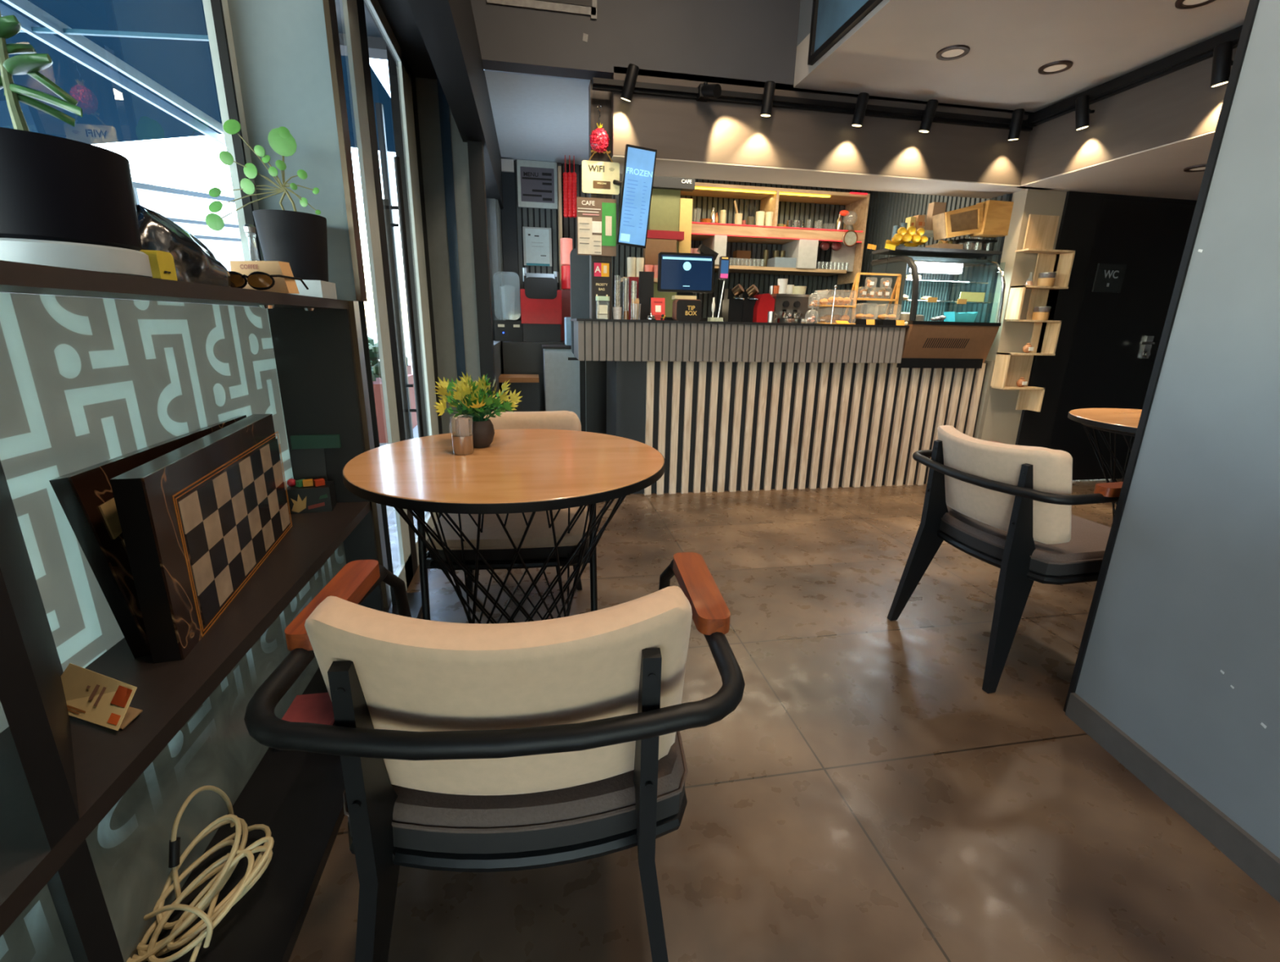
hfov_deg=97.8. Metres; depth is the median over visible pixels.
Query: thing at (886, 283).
snack packet
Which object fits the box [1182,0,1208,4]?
diffuser
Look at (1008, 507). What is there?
armchair
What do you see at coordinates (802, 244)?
shelf
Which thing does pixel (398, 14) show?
trim
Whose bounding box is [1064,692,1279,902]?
baseboard
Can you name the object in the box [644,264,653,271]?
canister
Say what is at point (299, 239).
pot
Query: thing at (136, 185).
fence
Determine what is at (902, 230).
lemon
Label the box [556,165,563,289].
post
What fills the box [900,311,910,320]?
pastry
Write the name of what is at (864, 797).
floor
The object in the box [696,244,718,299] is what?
barcode scanner
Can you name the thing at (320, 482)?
toy piece
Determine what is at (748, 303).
coffee grinder
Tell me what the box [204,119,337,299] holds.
potted pilea
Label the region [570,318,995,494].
counter
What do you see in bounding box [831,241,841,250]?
cup
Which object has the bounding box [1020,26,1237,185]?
wall
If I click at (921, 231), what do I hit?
lemon
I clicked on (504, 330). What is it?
blender
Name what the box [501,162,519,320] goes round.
board
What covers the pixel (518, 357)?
cabinet
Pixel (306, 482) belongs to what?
toy piece
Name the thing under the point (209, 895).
coiled cable
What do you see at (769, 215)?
cup stack
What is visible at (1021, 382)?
packet
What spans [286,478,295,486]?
toy piece
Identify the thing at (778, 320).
drip tray
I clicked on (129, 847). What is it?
wall panel
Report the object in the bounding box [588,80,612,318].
trim
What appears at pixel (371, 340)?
planter
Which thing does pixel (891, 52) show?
ceiling
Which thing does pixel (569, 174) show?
garland
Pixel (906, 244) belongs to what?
banana
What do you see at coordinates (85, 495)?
board game box
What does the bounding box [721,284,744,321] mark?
coffee grinder
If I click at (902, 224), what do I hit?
tin
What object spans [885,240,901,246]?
banana
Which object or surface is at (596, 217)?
notice board
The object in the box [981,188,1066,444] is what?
wall strip
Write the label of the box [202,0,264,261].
window frame
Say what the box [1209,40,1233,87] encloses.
track spotlight
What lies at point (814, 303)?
cookie jar
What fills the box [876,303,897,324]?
tray
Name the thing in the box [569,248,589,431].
board
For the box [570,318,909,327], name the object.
countertop
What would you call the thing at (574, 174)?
garland
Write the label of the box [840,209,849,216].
flower
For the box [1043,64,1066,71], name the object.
diffuser
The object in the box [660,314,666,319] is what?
ornament
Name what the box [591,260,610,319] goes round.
sign stand
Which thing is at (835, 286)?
rod
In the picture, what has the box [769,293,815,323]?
espresso machine
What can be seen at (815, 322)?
tray
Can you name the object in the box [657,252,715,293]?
monitor
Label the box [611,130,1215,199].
ceiling
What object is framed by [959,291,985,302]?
card
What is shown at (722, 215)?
spice jar
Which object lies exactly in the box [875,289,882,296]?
snack packet
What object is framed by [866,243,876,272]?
price tag
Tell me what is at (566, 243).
tumbler
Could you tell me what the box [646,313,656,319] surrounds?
bell
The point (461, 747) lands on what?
armchair
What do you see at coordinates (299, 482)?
toy piece
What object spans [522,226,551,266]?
framed certificate
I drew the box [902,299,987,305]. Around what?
glass shelf
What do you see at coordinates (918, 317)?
pastry
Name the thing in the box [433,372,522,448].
potted plant
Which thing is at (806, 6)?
wall
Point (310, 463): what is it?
game box
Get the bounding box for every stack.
[755,211,764,225]
[764,211,773,226]
[777,278,787,293]
[786,284,794,293]
[815,289,829,294]
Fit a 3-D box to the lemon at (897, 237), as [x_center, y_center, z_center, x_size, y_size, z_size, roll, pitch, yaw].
[1.730,-1.634,3.751,0.062,0.056,0.050,-2,16,-10]
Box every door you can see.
[342,0,443,604]
[1048,198,1195,479]
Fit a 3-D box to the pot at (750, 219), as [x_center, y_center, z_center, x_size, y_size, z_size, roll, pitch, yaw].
[0.969,-2.315,4.876,0.074,0.180,0.068,10,18,29]
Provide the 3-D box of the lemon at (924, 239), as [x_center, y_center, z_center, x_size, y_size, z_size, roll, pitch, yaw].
[1.925,-1.637,3.787,0.055,0.050,0.045,-2,16,-10]
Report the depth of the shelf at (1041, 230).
3.83 m
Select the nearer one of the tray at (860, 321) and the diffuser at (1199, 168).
the diffuser at (1199, 168)
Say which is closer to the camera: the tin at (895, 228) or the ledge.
the tin at (895, 228)
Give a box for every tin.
[891,225,899,241]
[898,222,907,246]
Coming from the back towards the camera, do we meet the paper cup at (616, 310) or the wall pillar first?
the paper cup at (616, 310)
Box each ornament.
[589,105,609,153]
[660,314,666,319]
[842,229,857,246]
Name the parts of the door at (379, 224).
handle, handle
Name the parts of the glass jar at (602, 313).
lid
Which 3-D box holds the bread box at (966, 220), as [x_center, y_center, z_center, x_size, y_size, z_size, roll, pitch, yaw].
[2.167,-1.768,3.812,0.293,0.226,0.140,-2,16,-10]
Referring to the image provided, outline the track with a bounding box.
[591,25,1243,131]
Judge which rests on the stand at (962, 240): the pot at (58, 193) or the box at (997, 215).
the box at (997, 215)
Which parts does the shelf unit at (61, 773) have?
shelf, shelf, panel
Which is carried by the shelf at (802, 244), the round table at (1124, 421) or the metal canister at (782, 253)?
the metal canister at (782, 253)
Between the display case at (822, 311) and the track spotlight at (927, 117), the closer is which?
the track spotlight at (927, 117)
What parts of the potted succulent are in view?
stem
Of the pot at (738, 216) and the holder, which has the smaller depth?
the holder
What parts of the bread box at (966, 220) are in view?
frame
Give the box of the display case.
[866,254,1005,368]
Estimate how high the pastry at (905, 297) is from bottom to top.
0.045 m
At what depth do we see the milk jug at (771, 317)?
3.61 m
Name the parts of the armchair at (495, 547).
leg, leg, seat, seat frame, backrest, leg, leg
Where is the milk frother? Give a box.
[711,297,715,317]
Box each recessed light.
[936,44,969,60]
[1037,60,1073,75]
[1174,0,1216,8]
[1183,164,1206,172]
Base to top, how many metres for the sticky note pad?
0.055 m
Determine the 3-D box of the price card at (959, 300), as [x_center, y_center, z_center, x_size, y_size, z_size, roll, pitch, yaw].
[2.177,-1.213,3.776,0.070,0.032,0.004,-2,16,-10]
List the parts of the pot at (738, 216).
pot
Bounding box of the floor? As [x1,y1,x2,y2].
[288,478,1279,961]
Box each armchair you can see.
[244,551,745,961]
[417,410,597,619]
[887,425,1123,693]
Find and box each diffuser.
[941,48,964,57]
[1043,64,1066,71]
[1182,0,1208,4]
[1190,166,1205,170]
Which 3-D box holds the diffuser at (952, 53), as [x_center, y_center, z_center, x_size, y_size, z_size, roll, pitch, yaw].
[1.534,-2.099,2.738,0.102,0.001,0.102,-2,16,-10]
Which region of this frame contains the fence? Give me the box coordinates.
[132,182,240,301]
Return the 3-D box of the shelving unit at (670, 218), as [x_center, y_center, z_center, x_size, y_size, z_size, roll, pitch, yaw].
[0.109,-1.823,4.582,0.594,1.338,0.290,-2,16,-10]
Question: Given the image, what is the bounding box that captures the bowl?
[700,218,712,222]
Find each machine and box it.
[520,267,561,342]
[752,293,774,322]
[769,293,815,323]
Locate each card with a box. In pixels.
[60,662,142,730]
[835,320,849,324]
[866,319,875,324]
[896,320,904,325]
[927,297,937,302]
[956,298,967,303]
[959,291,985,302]
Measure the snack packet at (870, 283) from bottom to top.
0.068 m
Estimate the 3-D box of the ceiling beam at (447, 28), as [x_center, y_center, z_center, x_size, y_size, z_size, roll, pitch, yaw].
[-0.755,-1.810,2.271,0.120,0.390,5.142,-2,16,-10]
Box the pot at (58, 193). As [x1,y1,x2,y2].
[0,127,142,250]
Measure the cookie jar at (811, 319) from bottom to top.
0.097 m
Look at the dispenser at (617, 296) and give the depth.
3.50 m
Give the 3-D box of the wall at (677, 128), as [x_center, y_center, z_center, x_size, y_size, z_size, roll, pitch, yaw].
[1.117,-2.108,3.458,2.634,0.424,0.360,-2,16,-10]
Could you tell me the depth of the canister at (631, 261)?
4.35 m
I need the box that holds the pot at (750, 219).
[746,204,756,225]
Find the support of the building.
on the pavement
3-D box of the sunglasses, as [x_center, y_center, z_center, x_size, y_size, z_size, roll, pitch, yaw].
[-0.919,-0.485,1.367,0.145,0.042,0.130,2,16,4]
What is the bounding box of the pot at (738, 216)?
[733,200,742,224]
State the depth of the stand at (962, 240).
3.87 m
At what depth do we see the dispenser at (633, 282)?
3.51 m
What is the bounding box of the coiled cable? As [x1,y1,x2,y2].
[126,785,274,961]
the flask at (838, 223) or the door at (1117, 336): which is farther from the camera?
the flask at (838, 223)
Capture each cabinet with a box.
[502,340,606,434]
[505,382,539,411]
[542,344,586,420]
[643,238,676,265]
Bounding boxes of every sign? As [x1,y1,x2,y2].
[582,149,619,195]
[1091,263,1127,293]
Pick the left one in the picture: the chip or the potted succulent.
the potted succulent
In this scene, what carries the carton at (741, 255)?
on the shelf at (802, 244)
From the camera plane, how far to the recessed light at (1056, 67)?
2.87 m
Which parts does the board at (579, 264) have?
foot post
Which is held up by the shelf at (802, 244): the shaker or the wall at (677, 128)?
the shaker
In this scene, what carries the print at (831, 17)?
attached to the window at (831, 20)
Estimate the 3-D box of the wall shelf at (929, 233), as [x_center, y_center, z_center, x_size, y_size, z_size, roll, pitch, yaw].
[2.048,-1.811,4.084,0.323,0.020,0.160,-2,16,-10]
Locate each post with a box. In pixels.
[374,102,413,439]
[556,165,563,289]
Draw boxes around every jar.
[595,296,609,319]
[630,297,640,319]
[719,209,725,223]
[804,307,818,323]
[808,294,820,308]
[1031,306,1051,319]
[1036,271,1057,286]
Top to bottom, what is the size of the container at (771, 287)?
0.060 m
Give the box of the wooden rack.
[844,272,902,323]
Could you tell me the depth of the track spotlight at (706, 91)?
3.01 m
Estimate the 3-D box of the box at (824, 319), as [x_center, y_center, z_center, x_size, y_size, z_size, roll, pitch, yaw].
[1.305,-1.097,3.716,0.220,0.103,0.130,-2,16,-10]
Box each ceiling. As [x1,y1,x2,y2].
[484,0,1249,164]
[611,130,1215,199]
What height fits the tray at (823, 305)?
0.008 m
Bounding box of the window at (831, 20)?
[807,0,883,65]
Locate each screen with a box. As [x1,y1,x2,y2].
[613,144,657,248]
[657,252,715,320]
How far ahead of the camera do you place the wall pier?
3.09 m
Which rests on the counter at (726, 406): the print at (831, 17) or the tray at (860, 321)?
the tray at (860, 321)
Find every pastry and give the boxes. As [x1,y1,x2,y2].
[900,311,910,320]
[902,294,908,300]
[905,274,921,279]
[915,314,924,320]
[920,296,930,300]
[930,315,946,320]
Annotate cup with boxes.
[613,306,622,319]
[786,219,794,226]
[796,220,804,227]
[819,240,830,250]
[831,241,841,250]
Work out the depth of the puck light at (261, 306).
1.48 m
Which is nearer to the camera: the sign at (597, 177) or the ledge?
the sign at (597, 177)
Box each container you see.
[769,285,773,293]
[773,285,779,293]
[792,285,806,294]
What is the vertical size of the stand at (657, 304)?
0.135 m
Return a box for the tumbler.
[560,237,572,265]
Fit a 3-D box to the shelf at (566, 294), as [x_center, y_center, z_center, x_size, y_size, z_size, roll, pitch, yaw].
[-0.622,-1.418,4.795,0.150,0.409,0.200,-2,16,-10]
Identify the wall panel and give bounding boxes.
[0,292,293,733]
[0,541,346,961]
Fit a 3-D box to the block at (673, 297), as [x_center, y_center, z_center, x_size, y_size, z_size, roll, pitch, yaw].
[0.279,-1.159,3.529,0.140,0.021,0.080,-2,16,-10]
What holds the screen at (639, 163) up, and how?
attached to the trim at (596, 98)
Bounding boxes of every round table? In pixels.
[342,428,665,623]
[1067,408,1142,519]
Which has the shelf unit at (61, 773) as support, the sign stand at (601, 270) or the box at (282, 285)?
the box at (282, 285)
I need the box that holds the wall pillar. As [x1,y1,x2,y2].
[226,0,356,301]
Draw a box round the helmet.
[135,204,235,287]
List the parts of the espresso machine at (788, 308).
handle, cup rail, handle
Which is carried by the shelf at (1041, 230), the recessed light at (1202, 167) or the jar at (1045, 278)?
the jar at (1045, 278)
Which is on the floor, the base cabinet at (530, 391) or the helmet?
the base cabinet at (530, 391)
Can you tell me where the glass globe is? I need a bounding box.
[840,209,857,230]
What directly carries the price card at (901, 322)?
on the counter at (726, 406)
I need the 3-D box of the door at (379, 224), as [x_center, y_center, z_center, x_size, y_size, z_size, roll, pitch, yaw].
[-1.078,-0.796,2.580,0.109,2.300,1.500,-2,16,-10]
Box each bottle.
[243,223,260,261]
[623,311,629,319]
[715,211,718,222]
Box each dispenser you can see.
[614,280,620,306]
[622,277,629,311]
[630,280,636,316]
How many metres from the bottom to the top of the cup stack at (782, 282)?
0.105 m
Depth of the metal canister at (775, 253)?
5.16 m
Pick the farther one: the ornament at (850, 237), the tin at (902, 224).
the ornament at (850, 237)
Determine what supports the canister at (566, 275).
on the shelf at (566, 294)
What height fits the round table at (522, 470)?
0.746 m
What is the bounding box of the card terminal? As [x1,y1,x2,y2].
[717,256,729,317]
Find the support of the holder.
on the round table at (522, 470)
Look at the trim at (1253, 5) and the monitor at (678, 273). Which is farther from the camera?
the monitor at (678, 273)
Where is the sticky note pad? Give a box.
[139,249,177,280]
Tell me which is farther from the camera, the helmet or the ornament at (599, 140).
the ornament at (599, 140)
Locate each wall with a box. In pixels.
[334,0,382,37]
[338,0,1196,448]
[486,198,505,411]
[500,160,871,323]
[611,66,1031,185]
[796,0,813,46]
[856,191,1013,322]
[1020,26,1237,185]
[1075,0,1279,857]
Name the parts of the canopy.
rail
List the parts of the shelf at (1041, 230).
shelf, shelf, shelf, shelf, shelf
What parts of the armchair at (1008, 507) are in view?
leg, backrest, leg, seat frame, seat, armrest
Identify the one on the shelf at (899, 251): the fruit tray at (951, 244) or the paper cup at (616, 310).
the fruit tray at (951, 244)
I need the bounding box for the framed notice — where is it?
[516,159,557,208]
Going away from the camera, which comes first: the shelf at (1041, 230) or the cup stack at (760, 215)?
the shelf at (1041, 230)
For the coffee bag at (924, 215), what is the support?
on the wall shelf at (929, 233)
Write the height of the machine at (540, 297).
0.560 m
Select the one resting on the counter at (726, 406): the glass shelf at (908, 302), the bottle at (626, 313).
the bottle at (626, 313)
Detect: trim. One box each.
[199,591,422,961]
[322,0,391,608]
[364,0,438,79]
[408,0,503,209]
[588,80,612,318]
[1062,0,1259,711]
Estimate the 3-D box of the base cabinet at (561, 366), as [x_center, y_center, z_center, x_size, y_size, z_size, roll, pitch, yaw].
[-0.581,-0.563,4.311,0.320,0.936,0.370,-2,16,-10]
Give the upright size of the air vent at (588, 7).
0.300 m
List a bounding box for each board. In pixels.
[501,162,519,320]
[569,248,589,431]
[577,196,616,256]
[638,271,653,319]
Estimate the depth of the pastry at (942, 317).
3.93 m
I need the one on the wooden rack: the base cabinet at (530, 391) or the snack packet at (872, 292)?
the snack packet at (872, 292)
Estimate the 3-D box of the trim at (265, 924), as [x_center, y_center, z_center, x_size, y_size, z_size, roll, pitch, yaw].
[-0.606,0.967,0.529,0.138,0.030,3.700,-2,16,-10]
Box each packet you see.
[858,286,868,297]
[866,276,874,288]
[866,290,874,297]
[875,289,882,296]
[880,277,890,288]
[883,287,890,298]
[1016,377,1027,386]
[1022,342,1034,352]
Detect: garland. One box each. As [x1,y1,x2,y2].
[563,155,568,217]
[567,155,572,217]
[572,155,577,217]
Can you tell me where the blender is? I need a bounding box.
[493,271,523,341]
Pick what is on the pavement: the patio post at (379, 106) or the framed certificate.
the patio post at (379, 106)
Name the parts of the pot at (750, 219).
pot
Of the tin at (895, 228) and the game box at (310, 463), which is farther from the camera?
the tin at (895, 228)
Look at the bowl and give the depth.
4.79 m
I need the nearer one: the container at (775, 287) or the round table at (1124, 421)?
the round table at (1124, 421)
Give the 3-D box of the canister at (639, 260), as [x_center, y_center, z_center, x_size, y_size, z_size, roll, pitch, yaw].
[-0.005,-1.671,4.386,0.072,0.150,0.071,-2,16,-10]
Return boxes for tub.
[777,223,783,226]
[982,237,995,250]
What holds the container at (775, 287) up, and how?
on the espresso machine at (788, 308)
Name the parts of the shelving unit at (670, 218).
red rail, panel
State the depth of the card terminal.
3.51 m
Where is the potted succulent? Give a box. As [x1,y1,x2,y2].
[0,11,152,277]
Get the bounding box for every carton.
[626,276,639,319]
[732,250,751,266]
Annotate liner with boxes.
[943,311,977,322]
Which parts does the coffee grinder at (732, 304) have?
spout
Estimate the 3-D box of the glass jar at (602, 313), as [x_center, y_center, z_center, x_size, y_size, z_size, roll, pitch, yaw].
[-0.224,-1.040,3.352,0.080,0.130,0.063,-2,16,-10]
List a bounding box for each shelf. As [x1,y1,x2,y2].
[144,666,328,961]
[560,289,570,340]
[680,182,870,284]
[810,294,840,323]
[871,245,1002,258]
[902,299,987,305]
[905,280,984,287]
[914,229,933,237]
[990,213,1075,411]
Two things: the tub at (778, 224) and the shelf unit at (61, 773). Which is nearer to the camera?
the shelf unit at (61, 773)
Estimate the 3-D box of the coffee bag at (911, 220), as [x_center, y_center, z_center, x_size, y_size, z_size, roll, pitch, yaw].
[1.946,-1.850,4.020,0.040,0.085,0.062,-2,16,-10]
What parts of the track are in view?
rail, rail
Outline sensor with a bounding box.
[501,158,514,172]
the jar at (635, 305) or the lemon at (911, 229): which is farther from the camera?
the lemon at (911, 229)
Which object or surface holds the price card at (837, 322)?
on the counter at (726, 406)
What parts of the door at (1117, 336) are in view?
handle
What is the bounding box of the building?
[8,177,244,305]
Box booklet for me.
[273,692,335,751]
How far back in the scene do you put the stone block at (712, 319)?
3.51 m
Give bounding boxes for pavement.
[367,330,418,516]
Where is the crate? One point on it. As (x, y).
(784, 262)
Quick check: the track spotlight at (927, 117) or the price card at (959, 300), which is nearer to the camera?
the track spotlight at (927, 117)
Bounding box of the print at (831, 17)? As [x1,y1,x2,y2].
[813,0,868,52]
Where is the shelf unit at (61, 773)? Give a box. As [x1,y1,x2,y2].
[0,260,383,961]
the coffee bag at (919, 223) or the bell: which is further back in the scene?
the coffee bag at (919, 223)
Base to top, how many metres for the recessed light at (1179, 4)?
0.011 m
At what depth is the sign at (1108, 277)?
3.89 m
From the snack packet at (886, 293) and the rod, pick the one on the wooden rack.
the snack packet at (886, 293)
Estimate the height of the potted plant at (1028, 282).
0.088 m
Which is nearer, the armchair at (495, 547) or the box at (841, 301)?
the armchair at (495, 547)
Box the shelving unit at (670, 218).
[619,173,695,316]
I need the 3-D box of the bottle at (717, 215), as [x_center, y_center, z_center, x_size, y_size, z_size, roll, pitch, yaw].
[0.661,-2.272,4.829,0.036,0.110,0.036,-2,16,-10]
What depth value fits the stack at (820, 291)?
3.96 m
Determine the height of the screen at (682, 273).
0.412 m
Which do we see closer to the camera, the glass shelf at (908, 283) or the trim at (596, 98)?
the trim at (596, 98)
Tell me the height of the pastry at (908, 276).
0.046 m
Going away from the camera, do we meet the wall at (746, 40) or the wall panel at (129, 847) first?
the wall panel at (129, 847)
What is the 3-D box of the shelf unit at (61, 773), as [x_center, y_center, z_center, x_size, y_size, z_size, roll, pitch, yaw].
[-0.778,0.418,0.330,0.238,1.127,3.480,-2,16,-10]
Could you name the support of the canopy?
on the patio post
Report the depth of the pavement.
19.96 m
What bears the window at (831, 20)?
attached to the wall at (806, 6)
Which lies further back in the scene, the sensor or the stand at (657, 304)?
the sensor
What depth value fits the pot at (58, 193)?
0.80 m
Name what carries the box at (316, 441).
on the game box at (310, 463)
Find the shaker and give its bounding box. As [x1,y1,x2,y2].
[710,207,715,222]
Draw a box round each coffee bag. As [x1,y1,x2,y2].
[905,216,915,228]
[913,214,924,229]
[923,214,926,230]
[924,201,946,230]
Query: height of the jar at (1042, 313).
0.090 m
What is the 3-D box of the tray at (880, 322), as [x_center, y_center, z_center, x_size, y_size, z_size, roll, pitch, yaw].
[1.665,-1.072,3.777,0.124,0.035,0.120,-2,16,-10]
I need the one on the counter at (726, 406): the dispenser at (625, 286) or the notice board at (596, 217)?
the dispenser at (625, 286)
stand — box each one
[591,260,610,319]
[649,297,665,319]
[953,238,997,244]
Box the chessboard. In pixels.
[109,413,292,663]
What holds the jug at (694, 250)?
on the shelf at (802, 244)
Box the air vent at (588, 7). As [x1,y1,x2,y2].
[486,0,596,19]
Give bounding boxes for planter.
[368,336,411,374]
[368,342,417,443]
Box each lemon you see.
[893,233,902,242]
[897,226,906,235]
[902,233,911,242]
[906,226,915,235]
[911,233,920,243]
[915,227,924,235]
[920,235,928,243]
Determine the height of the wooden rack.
0.333 m
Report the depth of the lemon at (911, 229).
3.74 m
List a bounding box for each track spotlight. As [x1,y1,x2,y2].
[620,63,639,101]
[696,81,721,102]
[760,80,775,116]
[851,92,869,126]
[918,99,938,133]
[1007,108,1024,140]
[1075,94,1094,130]
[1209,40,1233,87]
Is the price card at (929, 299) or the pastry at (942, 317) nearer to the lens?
the price card at (929, 299)
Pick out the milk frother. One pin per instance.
(713, 298)
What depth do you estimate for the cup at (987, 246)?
3.91 m
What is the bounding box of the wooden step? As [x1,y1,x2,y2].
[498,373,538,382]
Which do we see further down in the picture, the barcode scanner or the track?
the barcode scanner
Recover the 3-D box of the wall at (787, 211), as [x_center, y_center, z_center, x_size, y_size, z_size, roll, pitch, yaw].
[1.337,-1.649,5.498,5.300,2.460,0.118,-2,16,-10]
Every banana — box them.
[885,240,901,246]
[903,241,918,246]
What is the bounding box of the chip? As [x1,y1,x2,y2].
[582,33,588,42]
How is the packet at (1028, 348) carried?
on the shelf at (1041, 230)
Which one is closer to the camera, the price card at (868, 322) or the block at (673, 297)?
the block at (673, 297)
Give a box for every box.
[48,414,246,657]
[230,260,299,293]
[284,448,337,514]
[289,434,341,448]
[564,316,571,345]
[671,298,702,320]
[815,306,855,324]
[817,289,855,307]
[932,202,983,240]
[969,200,1013,237]
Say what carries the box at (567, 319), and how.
on the base cabinet at (561, 366)
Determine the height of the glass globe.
0.164 m
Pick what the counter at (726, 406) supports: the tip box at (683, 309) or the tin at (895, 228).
the tip box at (683, 309)
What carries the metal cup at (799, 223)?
on the shelf at (802, 244)
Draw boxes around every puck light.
[258,305,274,308]
[302,307,315,311]
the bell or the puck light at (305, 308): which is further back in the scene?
the bell
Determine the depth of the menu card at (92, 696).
0.91 m
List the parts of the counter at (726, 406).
trim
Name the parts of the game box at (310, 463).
lid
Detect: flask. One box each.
[835,213,842,230]
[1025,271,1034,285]
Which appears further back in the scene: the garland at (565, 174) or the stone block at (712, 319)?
the garland at (565, 174)
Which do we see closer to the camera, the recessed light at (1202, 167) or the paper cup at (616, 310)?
the recessed light at (1202, 167)
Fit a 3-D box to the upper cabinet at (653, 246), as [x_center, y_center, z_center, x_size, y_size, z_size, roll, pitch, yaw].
[0.159,-1.824,4.480,0.254,0.201,0.080,-2,16,-10]
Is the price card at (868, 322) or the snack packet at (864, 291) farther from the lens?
the snack packet at (864, 291)
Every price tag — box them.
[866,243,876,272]
[884,243,895,273]
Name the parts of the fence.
post, rail, rail, rail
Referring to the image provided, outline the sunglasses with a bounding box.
[228,271,308,290]
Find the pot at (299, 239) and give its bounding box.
[252,209,328,281]
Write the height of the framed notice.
0.359 m
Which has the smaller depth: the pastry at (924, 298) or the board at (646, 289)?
the board at (646, 289)
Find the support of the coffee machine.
on the counter at (726, 406)
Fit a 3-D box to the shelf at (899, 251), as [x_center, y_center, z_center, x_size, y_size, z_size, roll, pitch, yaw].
[2.166,-1.609,3.947,0.974,0.020,0.290,-2,16,-10]
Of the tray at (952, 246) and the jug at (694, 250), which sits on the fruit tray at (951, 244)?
the tray at (952, 246)
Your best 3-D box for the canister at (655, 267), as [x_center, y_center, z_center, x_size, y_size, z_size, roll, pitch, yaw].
[0.135,-1.651,4.419,0.072,0.100,0.071,-2,16,-10]
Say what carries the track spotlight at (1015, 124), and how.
attached to the track
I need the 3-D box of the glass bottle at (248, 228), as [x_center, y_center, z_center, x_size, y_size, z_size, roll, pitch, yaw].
[-1.055,-0.604,1.529,0.056,0.183,0.056,-2,16,-10]
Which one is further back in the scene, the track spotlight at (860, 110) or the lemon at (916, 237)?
the lemon at (916, 237)
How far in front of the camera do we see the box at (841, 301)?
3.66 m
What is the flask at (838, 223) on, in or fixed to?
on the shelf at (802, 244)
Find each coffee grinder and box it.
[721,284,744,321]
[738,284,759,322]
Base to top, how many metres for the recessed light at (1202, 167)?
0.011 m
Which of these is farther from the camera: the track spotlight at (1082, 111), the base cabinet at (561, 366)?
the base cabinet at (561, 366)
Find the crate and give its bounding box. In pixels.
[766,257,796,267]
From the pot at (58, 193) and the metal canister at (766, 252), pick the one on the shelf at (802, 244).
the metal canister at (766, 252)
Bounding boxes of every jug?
[692,248,700,253]
[767,311,777,322]
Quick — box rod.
[831,285,836,324]
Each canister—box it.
[560,265,570,288]
[626,257,635,276]
[635,257,644,276]
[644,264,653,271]
[653,265,657,277]
[762,249,768,266]
[773,250,778,257]
[779,250,785,257]
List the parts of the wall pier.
panel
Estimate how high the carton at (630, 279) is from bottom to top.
0.270 m
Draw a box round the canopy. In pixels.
[0,0,395,152]
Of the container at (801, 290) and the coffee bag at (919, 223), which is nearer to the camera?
the container at (801, 290)
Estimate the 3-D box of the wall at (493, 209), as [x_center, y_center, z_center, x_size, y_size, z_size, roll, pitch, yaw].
[-1.120,-1.308,4.124,0.155,2.450,1.812,-2,16,-10]
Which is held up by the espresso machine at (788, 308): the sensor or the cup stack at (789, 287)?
the cup stack at (789, 287)
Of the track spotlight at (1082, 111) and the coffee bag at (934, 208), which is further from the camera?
the coffee bag at (934, 208)
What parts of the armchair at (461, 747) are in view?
armrest, leg, leg, backrest, seat, seat frame, leg, leg, armrest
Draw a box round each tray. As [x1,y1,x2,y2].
[775,318,812,323]
[815,322,855,324]
[817,304,855,307]
[849,302,877,324]
[849,319,877,324]
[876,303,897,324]
[876,319,896,324]
[924,239,963,248]
[924,243,963,248]
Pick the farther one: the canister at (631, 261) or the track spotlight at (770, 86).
the canister at (631, 261)
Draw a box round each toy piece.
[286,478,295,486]
[295,478,304,487]
[302,478,313,486]
[313,478,324,486]
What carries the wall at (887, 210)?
attached to the wall at (787, 211)
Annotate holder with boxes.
[449,414,473,455]
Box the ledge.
[620,276,657,283]
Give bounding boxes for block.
[671,295,696,299]
[707,317,723,321]
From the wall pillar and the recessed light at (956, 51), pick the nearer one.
the wall pillar
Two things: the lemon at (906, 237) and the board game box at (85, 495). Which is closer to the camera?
the board game box at (85, 495)
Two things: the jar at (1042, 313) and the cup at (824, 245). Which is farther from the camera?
the cup at (824, 245)
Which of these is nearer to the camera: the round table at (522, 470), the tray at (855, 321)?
the round table at (522, 470)
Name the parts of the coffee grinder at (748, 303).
spout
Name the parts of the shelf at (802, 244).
shelf, shelf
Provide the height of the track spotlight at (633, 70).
0.164 m
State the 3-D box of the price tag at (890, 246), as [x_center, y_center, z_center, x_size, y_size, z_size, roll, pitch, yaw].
[1.641,-1.465,3.681,0.078,0.184,0.004,-2,16,-10]
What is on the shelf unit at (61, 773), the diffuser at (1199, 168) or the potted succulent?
the potted succulent
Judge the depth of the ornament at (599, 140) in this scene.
3.10 m
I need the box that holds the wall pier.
[386,45,496,436]
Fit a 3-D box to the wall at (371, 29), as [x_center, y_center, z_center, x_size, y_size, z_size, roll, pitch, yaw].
[-0.788,-1.968,-0.392,0.330,1.270,6.600,-2,16,-10]
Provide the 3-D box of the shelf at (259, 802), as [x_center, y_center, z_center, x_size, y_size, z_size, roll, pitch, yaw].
[-0.792,0.988,0.441,0.260,0.031,3.590,-2,16,-10]
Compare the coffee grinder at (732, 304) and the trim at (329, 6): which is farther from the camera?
the coffee grinder at (732, 304)

